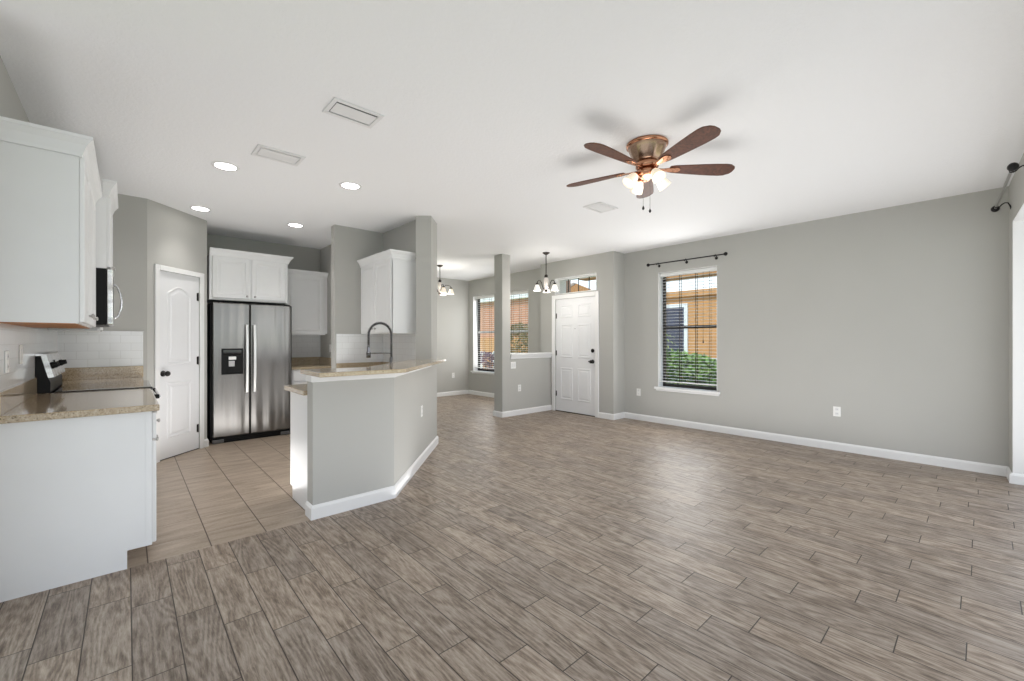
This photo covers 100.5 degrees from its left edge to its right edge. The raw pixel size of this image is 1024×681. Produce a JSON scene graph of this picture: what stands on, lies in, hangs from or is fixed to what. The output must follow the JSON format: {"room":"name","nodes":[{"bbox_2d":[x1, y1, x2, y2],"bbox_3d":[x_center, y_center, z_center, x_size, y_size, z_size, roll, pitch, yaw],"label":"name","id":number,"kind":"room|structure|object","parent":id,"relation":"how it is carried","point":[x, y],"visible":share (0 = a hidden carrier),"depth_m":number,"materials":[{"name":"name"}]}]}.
{"room":"empty living room","nodes":[
{"label":"empty living room","id":0,"kind":"room"},
{"bbox_2d":[0,56,47,393],"bbox_3d":[-3.363,-0.090,2.891,0.150,2.740,3.000,0,0,-42],"label":"wall","id":1,"kind":"structure","parent":0,"point":[11,106],"depth_m":2.34,"materials":[{"name":"paint"}]},
{"bbox_2d":[0,323,57,390],"bbox_3d":[-3.359,0.081,3.006,0.008,0.342,2.514,0,0,-42],"label":"tile backsplash","id":2,"kind":"structure","parent":1,"relation":"attached to","point":[33,340],"depth_m":2.57,"materials":[{"name":"white tile"}]},
{"bbox_2d":[5,351,8,372],"bbox_3d":[-2.653,0.110,2.239,0.008,0.116,0.072,0,0,-42],"label":"wall outlet","id":3,"kind":"object","parent":2,"relation":"attached to","point":[6,352],"visible":1,"depth_m":2.22,"materials":[{"name":"white plastic"}]},
{"bbox_2d":[19,345,22,363],"bbox_3d":[-2.921,0.080,2.536,0.009,0.116,0.072,0,0,-42],"label":"light switch","id":4,"kind":"object","parent":2,"relation":"attached to","point":[20,346],"visible":1,"depth_m":2.52,"materials":[{"name":"white plastic"}]},
{"bbox_2d":[0,116,101,328],"bbox_3d":[-2.758,-0.586,2.593,0.345,0.992,1.210,0,0,-42],"label":"upper cabinet","id":5,"kind":"object","parent":1,"relation":"attached to","point":[50,185],"visible":1,"depth_m":2.19,"materials":[{"name":"white wood"}]},
{"bbox_2d":[48,327,102,331],"bbox_3d":[-3.883,-0.550,3.829,0.335,0.920,0.606,0,0,-42],"label":"upper cabinet","id":6,"kind":"object","parent":1,"relation":"attached to","point":[93,329],"visible":0.06,"depth_m":3.65,"materials":[{"name":"white wood"}]},
{"bbox_2d":[96,179,117,270],"bbox_3d":[-3.372,-0.866,3.331,0.424,0.648,0.812,0,0,-42],"label":"upper cabinet","id":7,"kind":"object","parent":1,"relation":"attached to","point":[107,205],"visible":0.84,"depth_m":3.17,"materials":[{"name":"white wood"}]},
{"bbox_2d":[96,268,122,326],"bbox_3d":[-3.378,-0.329,3.363,0.456,0.422,0.752,0,0,-42],"label":"microwave","id":8,"kind":"object","parent":7,"relation":"attached to","point":[105,280],"visible":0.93,"depth_m":3.18,"materials":[{"name":"black plastic"}]},
{"bbox_2d":[81,194,146,379],"bbox_3d":[-4.018,-0.090,4.200,0.635,2.740,0.120,0,0,-42],"label":"wall","id":9,"kind":"structure","parent":0,"point":[130,218],"depth_m":4.29,"materials":[{"name":"paint"}]},
{"bbox_2d":[58,331,143,367],"bbox_3d":[-3.983,0.077,4.142,0.608,0.350,0.012,0,0,-42],"label":"tile backsplash","id":10,"kind":"structure","parent":9,"relation":"attached to","point":[79,349],"depth_m":4.14,"materials":[{"name":"white tile"}]},
{"bbox_2d":[147,199,206,448],"bbox_3d":[-3.777,-0.090,4.772,0.110,2.740,0.803,0,0,3],"label":"wall","id":11,"kind":"structure","parent":0,"point":[176,238],"depth_m":4.69,"materials":[{"name":"paint"}]},
{"bbox_2d":[154,264,203,462],"bbox_3d":[-3.713,0.236,4.780,0.107,2.087,0.664,0,0,3],"label":"door","id":12,"kind":"structure","parent":11,"relation":"in","point":[176,296],"depth_m":4.76,"materials":[{"name":"white paint"}]},
{"bbox_2d":[204,439,208,447],"bbox_3d":[-3.717,1.232,5.189,0.044,0.095,0.155,0,0,-27],"label":"baseboard","id":13,"kind":"structure","parent":11,"relation":"attached to","point":[206,441],"depth_m":5.14,"materials":[{"name":"white paint"}]},
{"bbox_2d":[207,234,319,303],"bbox_3d":[-3.674,-0.090,6.305,1.765,2.740,0.120,0,0,-42],"label":"wall","id":14,"kind":"structure","parent":0,"point":[305,258],"depth_m":6.36,"materials":[{"name":"paint"}]},
{"bbox_2d":[207,247,293,304],"bbox_3d":[-3.603,-0.840,5.829,0.950,0.640,0.678,0,0,-42],"label":"upper cabinet","id":15,"kind":"object","parent":14,"relation":"attached to","point":[233,276],"visible":1,"depth_m":5.56,"materials":[{"name":"white wood"}]},
{"bbox_2d":[281,269,327,334],"bbox_3d":[-3.152,-0.568,6.452,0.592,0.955,0.358,0,0,-42],"label":"upper cabinet","id":16,"kind":"object","parent":14,"relation":"attached to","point":[307,290],"visible":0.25,"depth_m":6.35,"materials":[{"name":"white wood"}]},
{"bbox_2d":[292,335,319,356],"bbox_3d":[-3.273,0.081,6.581,0.599,0.342,0.008,0,0,-42],"label":"tile backsplash","id":17,"kind":"structure","parent":14,"relation":"attached to","point":[302,345],"depth_m":6.63,"materials":[{"name":"white tile"}]},
{"bbox_2d":[320,245,330,357],"bbox_3d":[-2.506,-0.090,6.263,0.110,2.740,1.510,0,0,-42],"label":"wall","id":18,"kind":"structure","parent":0,"point":[325,253],"depth_m":6.54,"materials":[{"name":"paint"}]},
{"bbox_2d":[331,225,382,367],"bbox_3d":[-2.024,-0.090,5.600,0.645,2.740,0.120,0,0,-42],"label":"wall","id":19,"kind":"structure","parent":0,"point":[349,245],"depth_m":5.45,"materials":[{"name":"paint"}]},
{"bbox_2d":[336,334,382,362],"bbox_3d":[-1.973,0.095,5.559,0.624,0.370,0.008,0,0,-42],"label":"tile backsplash","id":20,"kind":"structure","parent":19,"relation":"attached to","point":[350,348],"depth_m":5.52,"materials":[{"name":"white tile"}]},
{"bbox_2d":[307,367,430,504],"bbox_3d":[-1.092,0.762,3.991,0.466,1.035,1.968,0,0,12],"label":"wall","id":21,"kind":"structure","parent":0,"point":[363,435],"depth_m":3.31,"materials":[{"name":"paint"}]},
{"bbox_2d":[305,365,431,381],"bbox_3d":[-1.033,0.272,3.928,0.439,0.052,1.940,0,0,18],"label":"trim","id":22,"kind":"structure","parent":21,"relation":"attached to","point":[308,378],"depth_m":3.25,"materials":[{"name":"white paint"}]},
{"bbox_2d":[305,436,438,520],"bbox_3d":[-1.061,1.230,4.157,0.496,0.100,2.350,0,0,12],"label":"baseboard","id":23,"kind":"structure","parent":21,"relation":"attached to","point":[313,512],"depth_m":3.31,"materials":[{"name":"white paint"}]},
{"bbox_2d":[300,359,445,377],"bbox_3d":[-1.032,0.229,3.945,0.704,0.032,2.266,0,0,13],"label":"bar","id":24,"kind":"object","parent":21,"relation":"on","point":[405,366],"visible":1,"depth_m":3.23,"materials":[{"name":"stone"}]},
{"bbox_2d":[383,220,415,258],"bbox_3d":[-1.431,-0.090,5.516,0.120,2.740,1.040,0,0,-42],"label":"wall partition","id":25,"kind":"structure","parent":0,"point":[403,238],"depth_m":5.37,"materials":[{"name":"paint"}]},
{"bbox_2d":[357,249,415,333],"bbox_3d":[-1.561,-0.568,5.299,0.362,0.955,0.943,0,0,-42],"label":"upper cabinet","id":26,"kind":"object","parent":25,"relation":"attached to","point":[388,277],"visible":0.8,"depth_m":5.05,"materials":[{"name":"white wood"}]},
{"bbox_2d":[383,333,415,361],"bbox_3d":[-1.437,0.095,5.426,0.008,0.370,0.905,0,0,-42],"label":"tile backsplash","id":27,"kind":"structure","parent":25,"relation":"attached to","point":[404,345],"depth_m":5.39,"materials":[{"name":"white tile"}]},
{"bbox_2d":[416,216,436,441],"bbox_3d":[-1.032,-0.090,5.140,0.189,2.740,0.347,0,0,1],"label":"wall","id":28,"kind":"structure","parent":0,"point":[426,226],"depth_m":4.97,"materials":[{"name":"paint"}]},
{"bbox_2d":[437,277,468,392],"bbox_3d":[-2.308,-0.090,9.308,3.870,2.740,0.120,0,0,-42],"label":"wall","id":29,"kind":"structure","parent":0,"point":[452,310],"depth_m":10.06,"materials":[{"name":"paint"}]},
{"bbox_2d":[437,390,493,397],"bbox_3d":[-1.435,1.232,8.210,3.450,0.095,2.680,0,0,-42],"label":"baseboard","id":30,"kind":"structure","parent":29,"relation":"attached to","point":[440,394],"depth_m":10.01,"materials":[{"name":"white paint"}]},
{"bbox_2d":[494,254,509,411],"bbox_3d":[-0.166,-0.090,7.261,0.180,2.740,0.210,0,0,-42],"label":"column","id":31,"kind":"structure","parent":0,"point":[501,261],"depth_m":7.19,"materials":[{"name":"paint"}]},
{"bbox_2d":[469,268,540,392],"bbox_3d":[-0.049,-0.090,9.397,0.200,2.740,2.780,0,0,-42],"label":"wall","id":32,"kind":"structure","parent":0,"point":[525,280],"depth_m":9.11,"materials":[{"name":"paint"}]},
{"bbox_2d":[471,294,493,374],"bbox_3d":[-0.575,-0.145,9.946,0.245,1.840,0.990,0,0,-42],"label":"window","id":33,"kind":"structure","parent":32,"relation":"attached to","point":[476,318],"depth_m":10.27,"materials":[{"name":"white paint"}]},
{"bbox_2d":[475,295,493,368],"bbox_3d":[-0.577,-0.208,9.944,0.060,1.697,0.876,0,0,-42],"label":"window blind","id":34,"kind":"object","parent":32,"relation":"attached to","point":[488,296],"visible":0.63,"depth_m":9.91,"materials":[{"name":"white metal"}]},
{"bbox_2d":[510,290,527,331],"bbox_3d":[0.096,-0.145,9.204,0.245,1.840,0.990,0,0,-42],"label":"window","id":35,"kind":"structure","parent":32,"relation":"attached to","point":[521,290],"depth_m":9.14,"materials":[{"name":"white paint"}]},
{"bbox_2d":[510,290,527,352],"bbox_3d":[0.094,-0.208,9.203,0.060,1.697,0.876,0,0,-42],"label":"window blind","id":36,"kind":"object","parent":32,"relation":"attached to","point":[519,292],"visible":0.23,"depth_m":9.18,"materials":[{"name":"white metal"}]},
{"bbox_2d":[0,0,1023,280],"bbox_3d":[-0.714,-1.560,2.726,10.600,0.200,13.000,0,0,-42],"label":"ceiling","id":37,"kind":"structure","parent":0,"point":[822,109],"depth_m":2.63,"materials":[{"name":"white paint"}]},
{"bbox_2d":[189,206,210,211],"bbox_3d":[-3.433,-1.456,4.694,0.200,0.006,0.200,0,0,-42],"label":"recessed light","id":38,"kind":"object","parent":37,"relation":"in","point":[198,208],"visible":1,"depth_m":4.68,"materials":[{"name":"white plastic"}]},
{"bbox_2d":[211,161,239,170],"bbox_3d":[-2.390,-1.456,3.554,0.200,0.006,0.200,0,0,-42],"label":"recessed light","id":39,"kind":"object","parent":37,"relation":"in","point":[221,165],"visible":1,"depth_m":3.55,"materials":[{"name":"white plastic"}]},
{"bbox_2d":[251,144,305,165],"bbox_3d":[-1.835,-1.455,3.350,0.335,0.010,0.230,0,0,-42],"label":"ceiling vent","id":40,"kind":"object","parent":37,"relation":"in","point":[261,151],"visible":1,"depth_m":3.33,"materials":[{"name":"white metal"}]},
{"bbox_2d":[287,223,303,226],"bbox_3d":[-2.725,-1.456,5.362,0.200,0.006,0.200,0,0,-42],"label":"recessed light","id":41,"kind":"object","parent":37,"relation":"in","point":[288,224],"visible":1,"depth_m":5.36,"materials":[{"name":"white plastic"}]},
{"bbox_2d":[339,182,361,189],"bbox_3d":[-1.517,-1.456,4.001,0.200,0.006,0.200,0,0,-42],"label":"recessed light","id":42,"kind":"object","parent":37,"relation":"in","point":[347,185],"visible":1,"depth_m":3.99,"materials":[{"name":"white plastic"}]},
{"bbox_2d":[322,97,383,128],"bbox_3d":[-1.014,-1.455,2.730,0.320,0.009,0.210,0,0,-42],"label":"ceiling vent","id":43,"kind":"object","parent":37,"relation":"in","point":[337,107],"visible":1,"depth_m":2.72,"materials":[{"name":"white metal"}]},
{"bbox_2d":[437,265,453,295],"bbox_3d":[-1.398,-1.167,8.197,0.519,0.584,0.529,0,0,-42],"label":"chandelier","id":44,"kind":"object","parent":37,"relation":"hanging from","point":[442,291],"visible":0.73,"depth_m":8.19,"materials":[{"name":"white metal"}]},
{"bbox_2d":[533,252,558,292],"bbox_3d":[0.571,-1.125,7.007,0.414,0.669,0.398,0,0,-42],"label":"chandelier","id":45,"kind":"object","parent":37,"relation":"hanging from","point":[554,287],"visible":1,"depth_m":7.00,"materials":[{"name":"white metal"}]},
{"bbox_2d":[583,202,617,212],"bbox_3d":[0.968,-1.455,4.653,0.320,0.010,0.240,0,0,-42],"label":"ceiling vent","id":46,"kind":"object","parent":37,"relation":"in","point":[600,207],"visible":1,"depth_m":4.63,"materials":[{"name":"white metal"}]},
{"bbox_2d":[566,125,734,212],"bbox_3d":[0.960,-1.204,3.137,1.217,0.509,1.249,0,0,-42],"label":"ceiling fan","id":47,"kind":"object","parent":37,"relation":"hanging from","point":[646,152],"visible":1,"depth_m":3.08,"materials":[{"name":"brown wood"}]},
{"bbox_2d":[0,394,1023,680],"bbox_3d":[-0.751,1.340,2.692,10.500,0.121,13.000,0,0,-42],"label":"floor","id":48,"kind":"structure","parent":0,"point":[550,545],"depth_m":2.36,"materials":[{"name":"brown wood"}]},
{"bbox_2d":[0,411,159,602],"bbox_3d":[-2.670,0.842,2.711,0.633,0.876,1.157,0,0,-42],"label":"base cabinet","id":49,"kind":"object","parent":48,"relation":"on","point":[78,494],"visible":0.83,"depth_m":2.25,"materials":[{"name":"white wood"}]},
{"bbox_2d":[0,378,159,423],"bbox_3d":[-2.664,0.328,2.694,0.619,0.151,1.187,0,0,-42],"label":"countertop","id":50,"kind":"structure","parent":49,"relation":"on","point":[21,402],"depth_m":2.45,"materials":[{"name":"stone"}]},
{"bbox_2d":[35,352,159,398],"bbox_3d":[-3.292,0.683,3.442,0.671,1.194,0.756,0,0,-42],"label":"range","id":51,"kind":"object","parent":48,"relation":"on","point":[49,367],"visible":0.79,"depth_m":3.19,"materials":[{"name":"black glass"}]},
{"bbox_2d":[54,380,152,392],"bbox_3d":[-3.278,0.371,3.454,0.531,0.024,0.756,0,0,-42],"label":"cooktop","id":52,"kind":"object","parent":51,"relation":"in","point":[79,387],"depth_m":3.36,"materials":[{"name":"black glass"}]},
{"bbox_2d":[51,387,159,398],"bbox_3d":[-3.278,0.833,3.455,0.632,0.895,0.752,0,0,-42],"label":"oven","id":53,"kind":"object","parent":51,"relation":"in","point":[157,395],"depth_m":3.31,"materials":[{"name":"black metal"}]},
{"bbox_2d":[207,301,291,443],"bbox_3d":[-3.566,0.393,5.773,0.921,1.775,0.714,0,0,-42],"label":"refrigerator","id":54,"kind":"object","parent":48,"relation":"on","point":[249,346],"visible":0.94,"depth_m":5.51,"materials":[{"name":"silver metal"}]},
{"bbox_2d":[290,392,306,508],"bbox_3d":[-1.513,0.841,4.484,0.983,0.875,2.611,0,0,-11],"label":"base cabinet","id":55,"kind":"object","parent":48,"relation":"on","point":[298,403],"visible":0.16,"depth_m":3.35,"materials":[{"name":"white wood"}]},
{"bbox_2d":[284,362,389,395],"bbox_3d":[-1.533,0.342,4.470,1.018,0.123,2.634,0,0,-10],"label":"countertop","id":56,"kind":"structure","parent":55,"relation":"on","point":[301,389],"depth_m":5.35,"materials":[{"name":"stone"}]},
{"bbox_2d":[366,322,392,362],"bbox_3d":[-1.297,0.086,4.233,0.285,0.558,0.145,0,0,26],"label":"faucet","id":57,"kind":"object","parent":56,"relation":"on","point":[368,353],"visible":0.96,"depth_m":4.23,"materials":[{"name":"silver metal"}]},
{"bbox_2d":[292,368,329,384],"bbox_3d":[-3.058,0.841,6.358,0.578,0.875,0.624,0,0,-42],"label":"base cabinet","id":58,"kind":"object","parent":48,"relation":"on","point":[297,378],"visible":0.05,"depth_m":6.01,"materials":[{"name":"white wood"}]},
{"bbox_2d":[292,357,330,369],"bbox_3d":[-3.057,0.328,6.350,0.589,0.151,0.639,0,0,-42],"label":"countertop","id":59,"kind":"structure","parent":58,"relation":"on","point":[298,363],"depth_m":6.53,"materials":[{"name":"stone"}]},
{"bbox_3d":[-3.779,0.842,3.926,0.620,0.876,0.603,0,0,-42],"label":"base cabinet","id":60,"kind":"object","parent":48,"relation":"on","visible":0},
{"bbox_2d":[60,366,143,386],"bbox_3d":[-3.784,0.328,3.920,0.605,0.151,0.607,0,0,-42],"label":"countertop","id":61,"kind":"structure","parent":60,"relation":"on","point":[118,373],"depth_m":4.09,"materials":[{"name":"stone"}]},
{"bbox_2d":[510,357,550,410],"bbox_3d":[0.309,0.780,7.631,1.020,1.000,0.120,0,0,-42],"label":"wall","id":62,"kind":"structure","parent":0,"point":[533,375],"depth_m":7.57,"materials":[{"name":"paint"}]},
{"bbox_2d":[511,362,515,368],"bbox_3d":[0.023,0.415,7.284,0.118,0.116,0.009,0,0,-42],"label":"light switch","id":63,"kind":"object","parent":62,"relation":"attached to","point":[513,364],"visible":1,"depth_m":7.29,"materials":[{"name":"white plastic"}]},
{"bbox_2d":[493,405,551,417],"bbox_3d":[0.208,1.232,7.597,1.216,0.095,0.246,0,0,-42],"label":"baseboard","id":64,"kind":"structure","parent":62,"relation":"attached to","point":[546,407],"depth_m":7.40,"materials":[{"name":"white paint"}]},
{"bbox_2d":[510,352,551,358],"bbox_3d":[0.309,0.261,7.631,1.020,0.095,0.210,0,0,-42],"label":"trim","id":65,"kind":"structure","parent":62,"relation":"on","point":[537,354],"depth_m":7.53,"materials":[{"name":"white paint"}]},
{"bbox_2d":[541,251,623,413],"bbox_3d":[1.216,-0.090,7.628,0.320,2.740,1.640,0,0,-42],"label":"wall","id":66,"kind":"structure","parent":0,"point":[608,267],"depth_m":7.07,"materials":[{"name":"paint"}]},
{"bbox_2d":[552,291,598,417],"bbox_3d":[1.112,0.222,7.521,0.138,2.117,1.056,0,0,-42],"label":"door","id":67,"kind":"structure","parent":66,"relation":"in","point":[577,319],"depth_m":7.50,"materials":[{"name":"white paint"}]},
{"bbox_2d":[555,273,595,294],"bbox_3d":[1.219,-1.002,7.617,0.310,0.295,0.939,0,0,-42],"label":"window","id":68,"kind":"structure","parent":66,"relation":"in","point":[560,282],"depth_m":7.76,"materials":[{"name":"white paint"}]},
{"bbox_2d":[624,186,1008,466],"bbox_3d":[3.372,-0.090,5.618,0.200,2.740,4.235,0,0,-42],"label":"wall","id":69,"kind":"structure","parent":0,"point":[896,318],"depth_m":4.84,"materials":[{"name":"paint"}]},
{"bbox_2d":[654,266,719,395],"bbox_3d":[2.646,-0.145,6.387,0.245,1.840,0.990,0,0,-42],"label":"window","id":70,"kind":"structure","parent":69,"relation":"in","point":[662,386],"depth_m":6.67,"materials":[{"name":"white paint"}]},
{"bbox_2d":[660,267,716,385],"bbox_3d":[2.638,-0.208,6.380,0.076,1.697,0.876,0,0,-42],"label":"window blind","id":71,"kind":"object","parent":70,"relation":"attached to","point":[711,269],"visible":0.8,"depth_m":6.31,"materials":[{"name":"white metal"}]},
{"bbox_2d":[646,252,727,266],"bbox_3d":[2.557,-1.185,6.293,0.108,0.074,1.219,0,0,-42],"label":"curtain rod","id":72,"kind":"object","parent":69,"relation":"attached to","point":[724,253],"visible":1,"depth_m":6.21,"materials":[{"name":"black metal"}]},
{"bbox_2d":[599,412,1023,484],"bbox_3d":[3.158,1.232,5.463,0.326,0.095,4.737,0,0,-42],"label":"baseboard","id":73,"kind":"structure","parent":69,"relation":"attached to","point":[1013,478],"depth_m":4.92,"materials":[{"name":"white paint"}]},
{"bbox_2d":[833,406,840,416],"bbox_3d":[3.803,0.825,4.987,0.008,0.116,0.072,0,0,-42],"label":"wall outlet","id":74,"kind":"object","parent":69,"relation":"attached to","point":[836,410],"visible":1,"depth_m":4.99,"materials":[{"name":"white plastic"}]},
{"bbox_2d":[1009,153,1023,472],"bbox_3d":[3.524,-0.090,2.678,3.636,2.740,0.262,0,0,-45],"label":"wall","id":75,"kind":"structure","parent":0,"point":[1016,187],"depth_m":3.87,"materials":[{"name":"paint"}]},
{"bbox_2d":[991,162,1023,211],"bbox_3d":[4.090,-1.236,3.508,1.432,0.077,0.124,0,0,-45],"label":"curtain rod","id":76,"kind":"object","parent":75,"relation":"attached to","point":[1013,167],"visible":1,"depth_m":3.34,"materials":[{"name":"black metal"}]},
{"bbox_2d":[1013,203,1023,473],"bbox_3d":[3.417,0.100,2.569,3.331,2.360,0.256,0,0,-45],"label":"trim","id":77,"kind":"structure","parent":75,"relation":"attached to","point":[1018,222],"depth_m":3.81,"materials":[{"name":"white paint"}]},
{"label":"outside","id":78,"kind":"structure","parent":0,"visible":0},
{"bbox_3d":[1.056,1.560,21.187,150.000,0.240,150.000,0,0,-42],"label":"ground","id":79,"kind":"structure","parent":78,"visible":0},
{"bbox_2d":[480,351,493,369],"bbox_3d":[-1.080,0.905,15.770,1.090,1.103,1.856,0,0,-42],"label":"shrub","id":80,"kind":"object","parent":79,"relation":"on","point":[487,354],"visible":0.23,"depth_m":15.41,"materials":[{"name":"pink plant"}]},
{"bbox_2d":[480,294,527,368],"bbox_3d":[-0.048,-0.290,23.897,6.400,3.500,10.900,0,0,-42],"label":"house","id":81,"kind":"structure","parent":79,"relation":"on","point":[485,338],"depth_m":20.41,"materials":[{"name":"orange paint"}]},
{"bbox_2d":[510,322,527,352],"bbox_3d":[0.271,0.398,14.588,1.374,2.111,1.612,0,0,-42],"label":"shrub","id":82,"kind":"object","parent":79,"relation":"on","point":[523,340],"visible":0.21,"depth_m":14.30,"materials":[{"name":"green plant"}]},
{"bbox_2d":[571,279,595,291],"bbox_3d":[5.985,-1.215,27.402,6.350,5.350,10.000,0,0,-42],"label":"house","id":83,"kind":"structure","parent":79,"relation":"on","point":[583,285],"depth_m":25.03,"materials":[{"name":"orange paint"}]},
{"bbox_2d":[666,288,716,381],"bbox_3d":[9.080,-0.060,13.275,6.320,3.040,10.100,0,0,-42],"label":"house","id":84,"kind":"structure","parent":79,"relation":"on","point":[688,336],"depth_m":12.79,"materials":[{"name":"orange paint"}]},
{"bbox_2d":[666,347,716,386],"bbox_3d":[3.918,0.794,10.488,1.181,1.348,2.769,0,0,-42],"label":"shrub","id":85,"kind":"object","parent":79,"relation":"on","point":[687,360],"visible":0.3,"depth_m":9.88,"materials":[{"name":"green plant"}]},
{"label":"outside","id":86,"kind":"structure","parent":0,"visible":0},
{"bbox_3d":[3.155,1.420,8.250,2.650,0.039,20.000,0,0,-42],"label":"path","id":87,"kind":"object","parent":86,"visible":0},
{"bbox_2d":[566,271,716,292],"bbox_3d":[2.984,-0.260,8.028,0.300,3.320,5.500,0,0,-42],"label":"porch","id":88,"kind":"object","parent":87,"relation":"on","point":[699,274],"visible":0.02,"depth_m":7.84,"materials":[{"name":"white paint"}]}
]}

